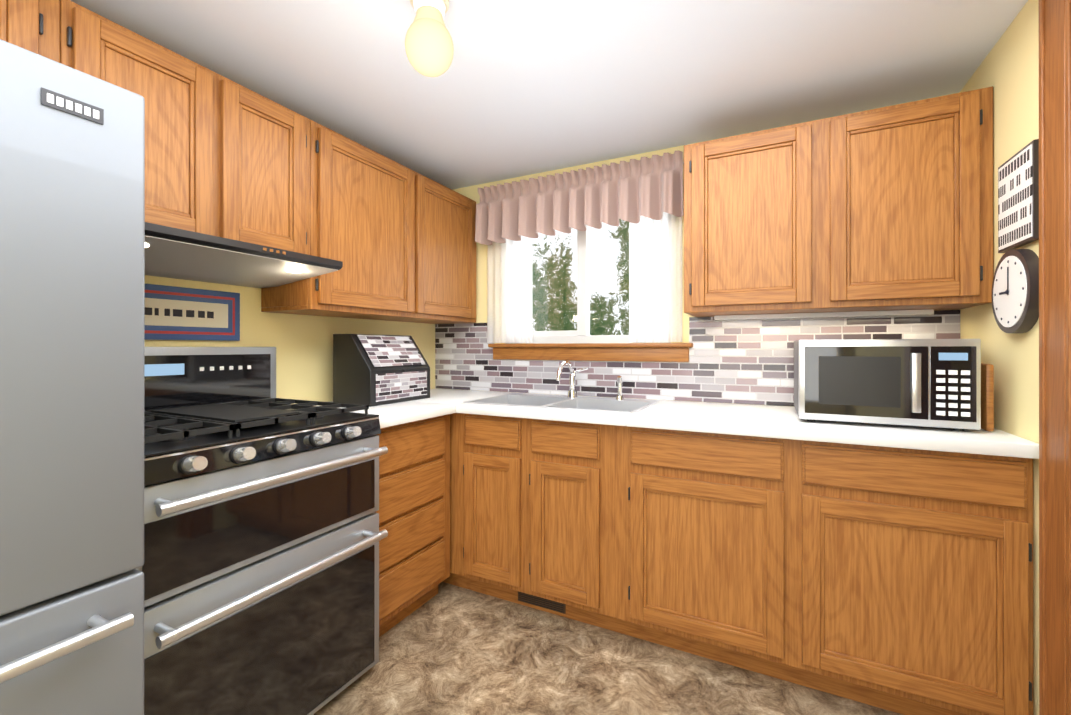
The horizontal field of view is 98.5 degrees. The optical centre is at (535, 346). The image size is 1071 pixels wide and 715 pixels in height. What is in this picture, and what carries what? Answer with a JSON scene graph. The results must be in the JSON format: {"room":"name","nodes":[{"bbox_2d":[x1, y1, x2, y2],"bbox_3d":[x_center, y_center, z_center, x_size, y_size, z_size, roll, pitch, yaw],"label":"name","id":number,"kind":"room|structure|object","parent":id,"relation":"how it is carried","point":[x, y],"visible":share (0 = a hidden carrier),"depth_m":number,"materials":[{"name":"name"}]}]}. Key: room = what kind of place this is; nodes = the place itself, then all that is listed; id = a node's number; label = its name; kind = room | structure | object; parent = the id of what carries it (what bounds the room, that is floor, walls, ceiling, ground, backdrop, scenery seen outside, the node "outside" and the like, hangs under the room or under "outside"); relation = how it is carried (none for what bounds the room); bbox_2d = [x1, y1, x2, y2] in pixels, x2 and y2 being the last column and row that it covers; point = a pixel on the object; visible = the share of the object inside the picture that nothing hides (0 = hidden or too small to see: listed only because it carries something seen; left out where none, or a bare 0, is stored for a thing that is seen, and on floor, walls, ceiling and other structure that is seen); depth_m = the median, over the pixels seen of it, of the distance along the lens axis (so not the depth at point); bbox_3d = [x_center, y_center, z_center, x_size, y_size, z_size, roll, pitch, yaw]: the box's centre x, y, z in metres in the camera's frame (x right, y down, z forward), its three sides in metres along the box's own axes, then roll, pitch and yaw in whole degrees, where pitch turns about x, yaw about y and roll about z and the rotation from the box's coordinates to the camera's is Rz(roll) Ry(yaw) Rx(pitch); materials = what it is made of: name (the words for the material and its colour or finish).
{"room":"kitchen","nodes":[
{"label":"kitchen","id":0,"kind":"room"},
{"bbox_2d":[145,275,434,403],"bbox_3d":[-1.666,0.095,1.177,0.140,2.210,4.200,0,0,27],"label":"wall","id":1,"kind":"structure","parent":0,"point":[303,344],"depth_m":2.13,"materials":[{"name":"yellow paint"}]},
{"bbox_2d":[0,0,83,71],"bbox_3d":[-1.558,-0.528,0.858,0.338,0.754,0.927,0,0,27],"label":"upper cabinet","id":2,"kind":"object","parent":1,"relation":"attached to","point":[51,29],"depth_m":1.17,"materials":[{"name":"brown wood"}]},
{"bbox_2d":[145,284,239,340],"bbox_3d":[-1.317,-0.122,1.684,0.020,0.195,0.460,0,0,27],"label":"picture frame","id":3,"kind":"object","parent":1,"relation":"attached to","point":[176,313],"visible":0.71,"depth_m":1.72,"materials":[{"name":"blue"}]},
{"bbox_2d":[84,8,323,314],"bbox_3d":[-1.187,-0.528,1.586,0.338,0.754,0.743,0,0,27],"label":"upper cabinet","id":4,"kind":"object","parent":1,"relation":"attached to","point":[225,157],"depth_m":1.53,"materials":[{"name":"brown wood"}]},
{"bbox_2d":[145,222,342,287],"bbox_3d":[-1.116,-0.287,1.540,0.504,0.072,0.719,0,0,27],"label":"range hood","id":5,"kind":"object","parent":4,"relation":"attached to","point":[172,252],"visible":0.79,"depth_m":1.52,"materials":[{"name":"grey metal"}]},
{"bbox_2d":[304,126,475,323],"bbox_3d":[-0.768,-0.527,2.411,0.338,0.754,1.180,0,0,27],"label":"upper cabinet","id":6,"kind":"object","parent":1,"relation":"attached to","point":[404,240],"depth_m":2.23,"materials":[{"name":"brown wood"}]},
{"bbox_2d":[70,0,1027,189],"bbox_3d":[0.037,-1.052,0.312,3.960,0.080,4.480,0,0,27],"label":"ceiling","id":7,"kind":"structure","parent":0,"point":[518,88],"depth_m":1.66,"materials":[{"name":"white paint"}]},
{"bbox_2d":[405,0,453,76],"bbox_3d":[-0.305,-0.898,1.328,0.138,0.224,0.138,0,0,27],"label":"ceiling light fixture","id":8,"kind":"object","parent":7,"relation":"attached to","point":[429,48],"visible":1,"depth_m":1.29,"materials":[{"name":"yellow glass"}]},
{"bbox_2d":[313,582,902,714],"bbox_3d":[0.037,1.224,0.310,3.960,0.050,4.480,0,0,27],"label":"floor","id":9,"kind":"structure","parent":0,"point":[449,649],"depth_m":1.68,"materials":[{"name":"plastic"}]},
{"bbox_2d":[0,39,144,714],"bbox_3d":[-1.337,0.332,0.739,0.823,1.735,0.897,0,0,27],"label":"refrigerator","id":10,"kind":"object","parent":9,"relation":"on","point":[72,249],"visible":1,"depth_m":0.88,"materials":[{"name":"grey metal"}]},
{"bbox_2d":[137,347,387,714],"bbox_3d":[-1.002,0.600,1.501,0.736,1.200,0.752,0,0,27],"label":"range","id":11,"kind":"object","parent":9,"relation":"on","point":[263,537],"visible":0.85,"depth_m":1.35,"materials":[{"name":"silver metal"}]},
{"bbox_2d":[375,414,449,636],"bbox_3d":[-0.776,0.756,2.108,0.598,0.889,0.520,0,0,27],"label":"base cabinet","id":12,"kind":"object","parent":9,"relation":"on","point":[413,511],"visible":0.44,"depth_m":1.96,"materials":[{"name":"brown wood"}]},
{"bbox_2d":[316,399,455,428],"bbox_3d":[-0.769,0.290,2.082,0.634,0.040,0.480,0,0,27],"label":"countertop","id":13,"kind":"structure","parent":12,"relation":"on","point":[392,414],"depth_m":1.99,"materials":[{"name":"white laminate"}]},
{"bbox_2d":[333,334,429,406],"bbox_3d":[-0.752,0.105,2.311,0.261,0.330,0.410,0,0,27],"label":"bread box","id":14,"kind":"object","parent":13,"relation":"on","point":[370,370],"visible":0.98,"depth_m":2.17,"materials":[{"name":"black plastic"}]},
{"bbox_2d":[442,413,473,590],"bbox_3d":[-0.471,0.757,2.587,0.704,0.888,0.598,0,0,27],"label":"base cabinet","id":15,"kind":"object","parent":9,"relation":"on","point":[461,424],"depth_m":2.22,"materials":[{"name":"brown wood"}]},
{"bbox_2d":[430,388,496,399],"bbox_3d":[-0.510,0.291,2.591,0.634,0.040,0.420,0,0,27],"label":"countertop","id":16,"kind":"structure","parent":15,"relation":"on","point":[464,394],"depth_m":2.68,"materials":[{"name":"white laminate"}]},
{"bbox_2d":[474,414,525,605],"bbox_3d":[-0.058,0.756,2.377,0.327,0.888,0.598,0,0,27],"label":"base cabinet","id":17,"kind":"object","parent":9,"relation":"on","point":[499,441],"depth_m":2.11,"materials":[{"name":"brown wood"}]},
{"bbox_2d":[526,418,617,631],"bbox_3d":[0.269,0.756,2.210,0.408,0.888,0.598,0,0,27],"label":"base cabinet","id":18,"kind":"object","parent":9,"relation":"on","point":[572,467],"depth_m":1.95,"materials":[{"name":"brown wood"}]},
{"bbox_2d":[618,426,797,683],"bbox_3d":[0.731,0.756,1.976,0.627,0.888,0.598,0,0,27],"label":"base cabinet","id":19,"kind":"object","parent":9,"relation":"on","point":[708,522],"depth_m":1.70,"materials":[{"name":"brown wood"}]},
{"bbox_2d":[798,440,1032,714],"bbox_3d":[1.278,0.756,1.698,0.600,0.888,0.598,0,0,27],"label":"base cabinet","id":20,"kind":"object","parent":9,"relation":"on","point":[898,580],"depth_m":1.43,"materials":[{"name":"brown wood"}]},
{"bbox_2d":[424,392,1038,458],"bbox_3d":[0.371,0.291,2.138,2.616,0.040,0.637,0,0,27],"label":"countertop","id":21,"kind":"structure","parent":20,"relation":"on","point":[780,422],"depth_m":1.64,"materials":[{"name":"white laminate"}]},
{"bbox_2d":[463,361,658,413],"bbox_3d":[0.132,0.256,2.263,0.840,0.369,0.485,0,0,27],"label":"sink","id":22,"kind":"object","parent":21,"relation":"in","point":[572,400],"visible":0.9,"depth_m":2.35,"materials":[{"name":"silver metal"}]},
{"bbox_2d":[794,339,980,430],"bbox_3d":[1.246,0.122,1.707,0.490,0.294,0.416,0,0,27],"label":"microwave","id":23,"kind":"object","parent":21,"relation":"on","point":[925,382],"visible":1,"depth_m":1.52,"materials":[{"name":"grey metal"}]},
{"bbox_2d":[981,363,993,430],"bbox_3d":[1.508,0.127,1.594,0.021,0.284,0.300,0,0,27],"label":"cutting board","id":24,"kind":"object","parent":21,"relation":"on","point":[987,397],"visible":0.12,"depth_m":1.46,"materials":[{"name":"brown wood"}]},
{"bbox_2d":[438,92,959,406],"bbox_3d":[0.548,0.096,2.486,2.900,2.210,0.140,0,0,27],"label":"wall","id":25,"kind":"structure","parent":0,"point":[471,192],"depth_m":2.73,"materials":[{"name":"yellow paint"}]},
{"bbox_2d":[487,235,531,342],"bbox_3d":[-0.156,-0.444,2.745,0.310,0.840,0.016,0,0,27],"label":"sheer curtain","id":26,"kind":"object","parent":25,"relation":"hanging from","point":[509,291],"visible":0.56,"depth_m":2.74,"materials":[{"name":"fabric"}]},
{"bbox_2d":[475,150,683,244],"bbox_3d":[0.186,-0.778,2.503,1.210,0.342,0.114,0,0,27],"label":"valance curtain","id":27,"kind":"object","parent":25,"relation":"hanging from","point":[631,191],"visible":1,"depth_m":2.46,"materials":[{"name":"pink fabric"}]},
{"bbox_2d":[488,219,692,361],"bbox_3d":[0.273,-0.361,2.584,1.180,0.875,0.155,0,0,27],"label":"window","id":28,"kind":"structure","parent":25,"relation":"in","point":[662,352],"depth_m":2.60,"materials":[{"name":"brown wood"}]},
{"bbox_2d":[629,212,681,341],"bbox_3d":[0.611,-0.444,2.356,0.270,0.840,0.016,0,0,27],"label":"sheer curtain","id":29,"kind":"object","parent":25,"relation":"hanging from","point":[655,280],"visible":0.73,"depth_m":2.35,"materials":[{"name":"fabric"}]},
{"bbox_2d":[435,310,959,405],"bbox_3d":[0.514,0.061,2.420,2.618,0.418,0.008,0,0,27],"label":"tile backsplash","id":30,"kind":"structure","parent":25,"relation":"attached to","point":[743,361],"depth_m":2.25,"materials":[{"name":"multicoloured tile"}]},
{"bbox_2d":[684,86,992,319],"bbox_3d":[1.157,-0.501,1.906,1.002,0.747,0.338,0,0,27],"label":"upper cabinet","id":31,"kind":"object","parent":25,"relation":"attached to","point":[886,211],"visible":1,"depth_m":1.72,"materials":[{"name":"brown wood"}]},
{"bbox_2d":[960,0,1038,714],"bbox_3d":[0.795,0.093,-0.074,0.140,2.210,4.200,0,0,27],"label":"wall","id":32,"kind":"structure","parent":0,"point":[1008,69],"depth_m":1.38,"materials":[{"name":"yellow paint"}]},
{"bbox_2d":[992,249,1038,332],"bbox_3d":[1.435,-0.165,1.382,0.036,0.250,0.250,0,0,27],"label":"wall clock","id":33,"kind":"object","parent":32,"relation":"attached to","point":[1015,295],"visible":0.96,"depth_m":1.34,"materials":[{"name":"grey plastic"}]},
{"bbox_2d":[998,139,1038,252],"bbox_3d":[1.442,-0.438,1.378,0.019,0.275,0.225,0,0,27],"label":"wall sign","id":34,"kind":"object","parent":32,"relation":"attached to","point":[1018,199],"visible":0.89,"depth_m":1.35,"materials":[{"name":"grey"}]},
{"bbox_2d":[1039,0,1070,714],"bbox_3d":[1.182,0.119,0.722,0.170,2.160,1.070,0,0,27],"label":"door frame","id":35,"kind":"structure","parent":32,"relation":"attached to","point":[1054,357],"depth_m":1.18,"materials":[{"name":"brown wood"}]},
{"label":"outside","id":36,"kind":"structure","parent":0,"visible":0},
{"bbox_2d":[532,219,628,334],"bbox_3d":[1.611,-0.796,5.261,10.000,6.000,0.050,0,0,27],"label":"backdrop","id":37,"kind":"structure","parent":36,"point":[558,269],"depth_m":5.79,"materials":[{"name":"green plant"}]}
]}

